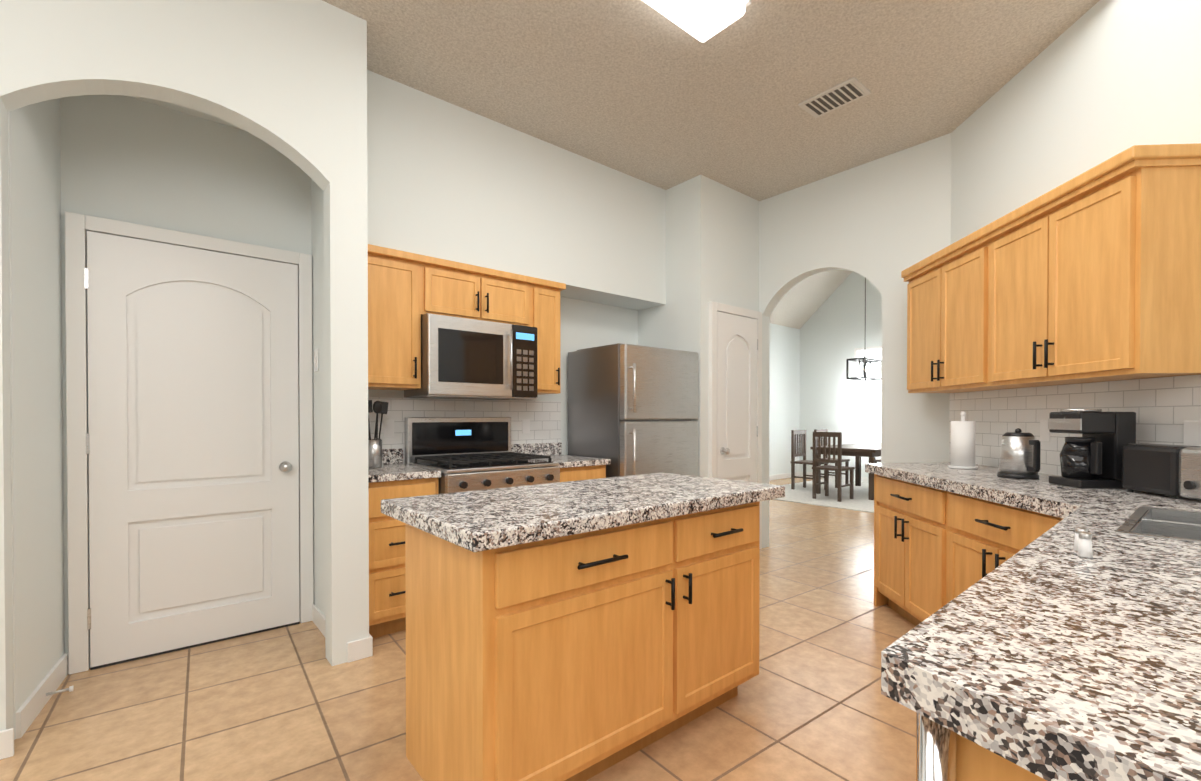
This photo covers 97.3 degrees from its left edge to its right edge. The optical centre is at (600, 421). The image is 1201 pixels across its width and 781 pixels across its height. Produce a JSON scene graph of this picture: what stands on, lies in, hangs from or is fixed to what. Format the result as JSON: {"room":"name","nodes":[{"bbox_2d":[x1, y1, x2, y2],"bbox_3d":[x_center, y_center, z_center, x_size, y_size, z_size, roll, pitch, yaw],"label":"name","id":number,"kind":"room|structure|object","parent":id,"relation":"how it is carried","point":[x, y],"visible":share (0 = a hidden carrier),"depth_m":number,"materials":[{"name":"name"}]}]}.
{"room":"kitchen","nodes":[
{"label":"kitchen","id":0,"kind":"room"},
{"bbox_2d":[8,98,64,739],"bbox_3d":[-2.461,-0.414,2.226,0.140,3.250,0.624,0,1,-33],"label":"wall","id":1,"kind":"structure","parent":0,"point":[35,278],"depth_m":2.22,"materials":[{"name":"white paint"}]},
{"bbox_2d":[16,653,67,737],"bbox_3d":[-2.393,1.160,2.278,0.089,0.100,0.608,0,1,-40],"label":"baseboard","id":2,"kind":"structure","parent":1,"relation":"attached to","point":[34,704],"depth_m":2.22,"materials":[{"name":"white wood"}]},
{"bbox_2d":[46,686,73,695],"bbox_3d":[-2.307,1.151,2.254,0.082,0.021,0.022,0,1,-40],"label":"door stop","id":3,"kind":"object","parent":2,"relation":"attached to","point":[70,688],"visible":1,"depth_m":2.25,"materials":[{"name":"silver metal"}]},
{"bbox_2d":[0,0,368,730],"bbox_3d":[-2.684,-0.408,1.538,3.790,3.250,0.130,0,1,-40],"label":"wall","id":4,"kind":"structure","parent":0,"point":[286,78],"depth_m":2.44,"materials":[{"name":"white paint"}]},
{"bbox_2d":[0,722,18,759],"bbox_3d":[-3.065,1.170,1.137,2.435,0.100,0.014,0,1,-40],"label":"baseboard","id":5,"kind":"structure","parent":4,"relation":"attached to","point":[6,736],"depth_m":1.91,"materials":[{"name":"white"}]},
{"bbox_2d":[128,96,242,129],"bbox_3d":[-1.963,-1.683,2.623,1.065,0.080,0.618,0,1,-40],"label":"ceiling","id":6,"kind":"structure","parent":0,"point":[187,110],"depth_m":2.79,"materials":[{"name":"white paint"}]},
{"bbox_2d":[311,178,324,615],"bbox_3d":[-1.515,-0.421,3.011,0.105,3.250,0.620,0,1,-40],"label":"wall","id":7,"kind":"structure","parent":0,"point":[317,215],"depth_m":3.09,"materials":[{"name":"white paint"}]},
{"bbox_2d":[314,349,318,371],"bbox_3d":[-1.676,-0.362,3.111,0.012,0.130,0.080,0,1,-40],"label":"switch plate","id":8,"kind":"object","parent":7,"relation":"attached to","point":[316,366],"visible":0.98,"depth_m":3.09,"materials":[{"name":"white plastic"}]},
{"bbox_2d":[312,604,350,662],"bbox_3d":[-1.503,1.155,2.920,0.017,0.100,0.734,0,1,-40],"label":"baseboard","id":9,"kind":"structure","parent":7,"relation":"attached to","point":[318,618],"depth_m":3.03,"materials":[{"name":"white wood"}]},
{"bbox_2d":[60,95,637,667],"bbox_3d":[-1.231,-0.427,3.732,4.038,3.250,0.120,0,1,-40],"label":"wall","id":10,"kind":"structure","parent":0,"point":[128,159],"depth_m":2.83,"materials":[{"name":"white paint"}]},
{"bbox_2d":[64,211,313,674],"bbox_3d":[-2.147,0.102,2.862,1.050,2.206,0.039,0,1,-40],"label":"door frame","id":11,"kind":"structure","parent":10,"relation":"attached to","point":[77,226],"depth_m":2.56,"materials":[{"name":"white wood"}]},
{"bbox_2d":[84,231,299,669],"bbox_3d":[-2.127,0.141,2.830,0.908,2.130,0.104,0,1,-40],"label":"door","id":12,"kind":"structure","parent":10,"relation":"in","point":[192,443],"depth_m":2.81,"materials":[{"name":"white painted wood"},{"name":"brushed nickel metal"}]},
{"bbox_2d":[368,244,423,389],"bbox_3d":[-1.390,-0.619,3.284,0.434,0.823,0.350,0,1,-40],"label":"upper cabinet","id":13,"kind":"object","parent":10,"relation":"attached to","point":[406,290],"depth_m":3.19,"materials":[{"name":"brown wood"}]},
{"bbox_2d":[382,444,563,463],"bbox_3d":[-0.992,0.227,3.834,1.742,0.099,0.011,0,1,-40],"label":"backsplash","id":14,"kind":"structure","parent":10,"relation":"attached to","point":[389,455],"depth_m":4.14,"materials":[{"name":"stone"}]},
{"bbox_2d":[424,255,535,326],"bbox_3d":[-0.915,-0.855,3.680,0.806,0.358,0.350,0,1,-40],"label":"upper cabinet","id":15,"kind":"object","parent":10,"relation":"attached to","point":[451,288],"depth_m":3.53,"materials":[{"name":"brown wood"}]},
{"bbox_2d":[404,313,536,399],"bbox_3d":[-0.869,-0.416,3.629,0.792,0.506,0.464,0,1,-40],"label":"over-the-range microwave","id":16,"kind":"object","parent":15,"relation":"attached to","point":[464,358],"visible":1,"depth_m":3.44,"materials":[{"name":"silver metal"}]},
{"bbox_2d":[536,278,563,394],"bbox_3d":[-0.504,-0.626,4.028,0.267,0.823,0.350,0,1,-40],"label":"upper cabinet","id":17,"kind":"object","parent":10,"relation":"attached to","point":[547,291],"depth_m":3.91,"materials":[{"name":"brown wood"}]},
{"bbox_2d":[0,476,915,780],"bbox_3d":[1.985,1.250,3.543,13.500,0.100,9.250,0,1,-40],"label":"floor","id":18,"kind":"structure","parent":0,"point":[810,702],"depth_m":2.22,"materials":[{"name":"tile"}]},
{"bbox_2d":[368,476,440,637],"bbox_3d":[-1.304,0.763,3.191,0.432,0.879,0.620,0,1,-40],"label":"base cabinet","id":19,"kind":"object","parent":18,"relation":"on","point":[387,587],"depth_m":2.91,"materials":[{"name":"brown wood"}]},
{"bbox_2d":[368,464,440,483],"bbox_3d":[-1.297,0.303,3.180,0.433,0.041,0.640,0,1,-40],"label":"countertop","id":20,"kind":"structure","parent":19,"relation":"on","point":[387,472],"depth_m":3.01,"materials":[{"name":"stone"}]},
{"bbox_2d":[368,400,387,467],"bbox_3d":[-1.393,0.073,3.235,0.188,0.414,0.110,0,1,-40],"label":"utensil crock","id":21,"kind":"object","parent":20,"relation":"on","point":[375,451],"visible":0.62,"depth_m":3.21,"materials":[{"name":"silver metal"}]},
{"bbox_2d":[405,417,559,493],"bbox_3d":[-0.780,0.575,3.532,0.790,1.210,0.741,0,1,-40],"label":"range","id":22,"kind":"object","parent":18,"relation":"on","point":[463,454],"visible":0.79,"depth_m":3.53,"materials":[{"name":"silver metal"}]},
{"bbox_2d":[405,504,759,780],"bbox_3d":[0.016,0.772,2.094,1.336,0.880,0.649,0,1,-40],"label":"kitchen island","id":23,"kind":"object","parent":18,"relation":"on","point":[581,630],"depth_m":1.72,"materials":[{"name":"brown wood"}]},
{"bbox_2d":[381,472,784,555],"bbox_3d":[0.005,0.307,2.119,1.485,0.050,0.740,0,1,-40],"label":"island countertop","id":24,"kind":"structure","parent":23,"relation":"on","point":[488,520],"depth_m":1.81,"materials":[{"name":"stone"}]},
{"bbox_2d":[560,464,608,481],"bbox_3d":[-0.332,0.756,4.007,0.485,0.879,0.620,0,1,-40],"label":"base cabinet","id":25,"kind":"object","parent":18,"relation":"on","point":[566,474],"depth_m":3.78,"materials":[{"name":"brown wood"}]},
{"bbox_2d":[535,456,610,467],"bbox_3d":[-0.321,0.296,4.000,0.501,0.041,0.640,0,1,-40],"label":"countertop","id":26,"kind":"structure","parent":25,"relation":"on","point":[564,461],"depth_m":3.82,"materials":[{"name":"stone"}]},
{"bbox_2d":[568,343,697,477],"bbox_3d":[0.291,0.301,4.384,0.830,1.782,0.771,0,1,-40],"label":"fridge","id":27,"kind":"object","parent":18,"relation":"on","point":[632,409],"visible":0.69,"depth_m":4.10,"materials":[{"name":"silver metal"}]},
{"bbox_2d":[772,479,873,512],"bbox_3d":[4.284,1.151,8.578,3.500,0.011,2.700,0,1,-40],"label":"dining rug","id":28,"kind":"object","parent":18,"relation":"on","point":[800,493],"visible":0.29,"depth_m":8.02,"materials":[{"name":"white fabric"}]},
{"bbox_2d":[791,430,828,489],"bbox_3d":[3.520,0.642,8.892,0.440,1.000,0.450,0,1,-40],"label":"dining chair","id":29,"kind":"object","parent":28,"relation":"on","point":[798,442],"visible":0.75,"depth_m":8.95,"materials":[{"name":"brown wood"}]},
{"bbox_2d":[814,429,849,487],"bbox_3d":[4.102,0.638,9.381,0.440,1.000,0.450,0,1,-40],"label":"dining chair","id":30,"kind":"object","parent":28,"relation":"on","point":[846,473],"visible":0.4,"depth_m":9.36,"materials":[{"name":"brown wood"}]},
{"bbox_2d":[812,432,854,501],"bbox_3d":[3.477,0.650,7.895,0.450,1.000,0.440,0,1,-40],"label":"dining chair","id":31,"kind":"object","parent":28,"relation":"on","point":[839,468],"visible":1,"depth_m":7.80,"materials":[{"name":"brown wood"}]},
{"bbox_2d":[810,443,880,499],"bbox_3d":[4.284,0.771,8.575,1.600,0.748,1.000,0,1,-40],"label":"dining table","id":32,"kind":"object","parent":28,"relation":"on","point":[872,452],"visible":0.6,"depth_m":8.20,"materials":[{"name":"brown wood"}]},
{"bbox_2d":[916,739,952,780],"bbox_3d":[0.618,0.794,0.355,0.449,0.865,0.714,0,0,3],"label":"dishwasher","id":33,"kind":"object","parent":18,"relation":"on","point":[927,768],"depth_m":0.67,"materials":[{"name":"silver metal"}]},
{"bbox_2d":[865,463,1200,780],"bbox_3d":[1.399,0.321,1.770,1.927,0.056,3.888,0,0,3],"label":"kitchen counter","id":34,"kind":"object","parent":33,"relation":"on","point":[1026,657],"depth_m":0.77,"materials":[{"name":"stone"}]},
{"bbox_2d":[948,412,977,468],"bbox_3d":[2.186,0.108,3.187,0.150,0.341,0.150,0,0,3],"label":"paper towel holder","id":35,"kind":"object","parent":34,"relation":"on","point":[963,438],"visible":1,"depth_m":3.14,"materials":[{"name":"white paper"}]},
{"bbox_2d":[997,428,1040,478],"bbox_3d":[2.125,0.158,2.673,0.170,0.250,0.235,0,0,3],"label":"kettle","id":36,"kind":"object","parent":34,"relation":"on","point":[1020,454],"visible":1,"depth_m":2.63,"materials":[{"name":"silver metal"}]},
{"bbox_2d":[1073,527,1092,557],"bbox_3d":[1.084,0.270,1.187,0.026,0.052,0.088,0,1,36],"label":"shakers","id":37,"kind":"object","parent":34,"relation":"on","point":[1083,543],"visible":1,"depth_m":1.16,"materials":[{"name":"white plastic"}]},
{"bbox_2d":[1048,409,1135,487],"bbox_3d":[2.185,0.115,2.350,0.231,0.342,0.189,0,0,3],"label":"coffee maker","id":38,"kind":"object","parent":34,"relation":"on","point":[1091,457],"visible":0.92,"depth_m":2.29,"materials":[{"name":"black plastic"}]},
{"bbox_2d":[1115,507,1200,542],"bbox_3d":[1.782,0.174,1.389,0.614,0.617,0.557,0,1,-40],"label":"sink","id":39,"kind":"object","parent":34,"relation":"in","point":[1180,525],"visible":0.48,"depth_m":1.54,"materials":[{"name":"silver metal"}]},
{"bbox_2d":[1122,443,1200,502],"bbox_3d":[2.220,0.190,2.019,0.172,0.197,0.370,0,0,3],"label":"toaster","id":40,"kind":"object","parent":34,"relation":"on","point":[1169,470],"visible":1,"depth_m":2.02,"materials":[{"name":"black plastic"}]},
{"bbox_2d":[367,70,665,309],"bbox_3d":[-0.546,-1.547,3.988,2.648,1.015,0.354,0,1,-40],"label":"soffit","id":41,"kind":"structure","parent":0,"point":[449,181],"depth_m":3.66,"materials":[{"name":"white paint"}]},
{"bbox_2d":[638,175,758,476],"bbox_3d":[0.882,-0.438,5.019,0.852,3.250,0.870,0,1,-40],"label":"wall","id":42,"kind":"structure","parent":0,"point":[712,240],"depth_m":4.58,"materials":[{"name":"white paint"}]},
{"bbox_2d":[708,301,761,548],"bbox_3d":[1.210,0.087,4.704,0.742,2.206,0.039,0,1,-40],"label":"door frame","id":43,"kind":"structure","parent":42,"relation":"attached to","point":[714,307],"depth_m":4.48,"materials":[{"name":"white wood"}]},
{"bbox_2d":[717,311,757,482],"bbox_3d":[1.238,0.125,4.679,0.600,2.130,0.104,0,1,-40],"label":"pantry door","id":44,"kind":"structure","parent":42,"relation":"in","point":[737,349],"depth_m":4.69,"materials":[{"name":"painted wood"},{"name":"metal"}]},
{"bbox_2d":[322,0,1099,200],"bbox_3d":[0.361,-2.076,0.621,7.290,0.100,6.910,0,1,-40],"label":"ceiling","id":45,"kind":"structure","parent":0,"point":[642,90],"depth_m":3.09,"materials":[{"name":"beige paint"}]},
{"bbox_2d":[643,0,750,41],"bbox_3d":[0.155,-1.997,2.258,1.240,0.084,0.300,0,1,-40],"label":"ceiling light fixture","id":46,"kind":"object","parent":45,"relation":"attached to","point":[702,20],"visible":1,"depth_m":2.53,"materials":[{"name":"white"}]},
{"bbox_2d":[798,77,870,117],"bbox_3d":[1.477,-2.041,3.343,0.230,0.016,0.360,0,1,-40],"label":"ceiling vent","id":47,"kind":"object","parent":45,"relation":"in","point":[850,90],"visible":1,"depth_m":3.32,"materials":[{"name":"white metal"}]},
{"bbox_2d":[769,323,799,474],"bbox_3d":[1.934,-1.199,9.209,5.900,4.700,0.120,0,1,-40],"label":"wall","id":48,"kind":"structure","parent":0,"point":[784,381],"depth_m":10.59,"materials":[{"name":"white paint"}]},
{"bbox_2d":[769,472,799,480],"bbox_3d":[1.932,1.102,9.138,5.780,0.100,0.014,0,1,-40],"label":"baseboard","id":49,"kind":"structure","parent":48,"relation":"attached to","point":[786,475],"depth_m":10.54,"materials":[{"name":"white wood"}]},
{"bbox_2d":[770,270,851,328],"bbox_3d":[2.401,-2.544,8.642,5.900,1.500,1.570,0,1,-40],"label":"ceiling","id":50,"kind":"structure","parent":0,"point":[798,305],"depth_m":10.15,"materials":[{"name":"beige paint"}]},
{"bbox_2d":[799,272,881,476],"bbox_3d":[5.713,-1.199,9.204,0.120,4.700,4.750,0,1,-40],"label":"wall","id":51,"kind":"structure","parent":0,"point":[834,333],"depth_m":10.39,"materials":[{"name":"white paint"}]},
{"bbox_2d":[800,472,868,481],"bbox_3d":[5.674,1.102,9.165,0.017,0.100,4.710,0,1,-40],"label":"baseboard","id":52,"kind":"structure","parent":51,"relation":"attached to","point":[863,479],"depth_m":10.30,"materials":[{"name":"white wood"}]},
{"bbox_2d":[865,278,865,329],"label":"pendant light","id":53,"kind":"object","parent":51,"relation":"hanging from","point":[865,278],"depth_m":8.55,"materials":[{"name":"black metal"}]},
{"bbox_2d":[854,346,881,443],"bbox_3d":[5.423,-0.486,9.541,0.100,1.830,1.630,0,1,-40],"label":"dining room window","id":54,"kind":"structure","parent":51,"relation":"in","point":[867,412],"depth_m":10.01,"materials":[{"name":"white glass"}]},
{"bbox_2d":[759,133,950,547],"bbox_3d":[2.039,-1.158,4.398,0.130,4.700,1.560,0,1,-40],"label":"wall","id":55,"kind":"structure","parent":0,"point":[881,224],"depth_m":4.11,"materials":[{"name":"white paint"}]},
{"bbox_2d":[951,0,1200,392],"bbox_3d":[2.450,-0.413,2.090,0.120,3.250,3.350,0,0,3],"label":"wall","id":56,"kind":"structure","parent":0,"point":[1098,82],"depth_m":2.66,"materials":[{"name":"white paint"}]},
{"bbox_2d":[901,235,1044,394],"bbox_3d":[2.298,-0.606,3.311,0.320,0.815,0.858,0,0,3],"label":"upper cabinet","id":57,"kind":"object","parent":56,"relation":"attached to","point":[946,296],"depth_m":3.25,"materials":[{"name":"brown wood"}]},
{"bbox_2d":[985,155,1200,386],"bbox_3d":[2.246,-0.598,2.455,0.320,0.815,0.857,0,0,3],"label":"upper cabinet","id":58,"kind":"object","parent":56,"relation":"attached to","point":[1099,282],"depth_m":2.19,"materials":[{"name":"brown wood"}]},
{"bbox_3d":[4.006,-2.353,6.734,5.900,1.850,3.420,0,1,-40],"label":"ceiling","id":59,"kind":"structure","parent":0,"visible":0},
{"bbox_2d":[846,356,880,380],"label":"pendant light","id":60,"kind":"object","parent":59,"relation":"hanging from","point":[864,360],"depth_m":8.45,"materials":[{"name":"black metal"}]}
]}

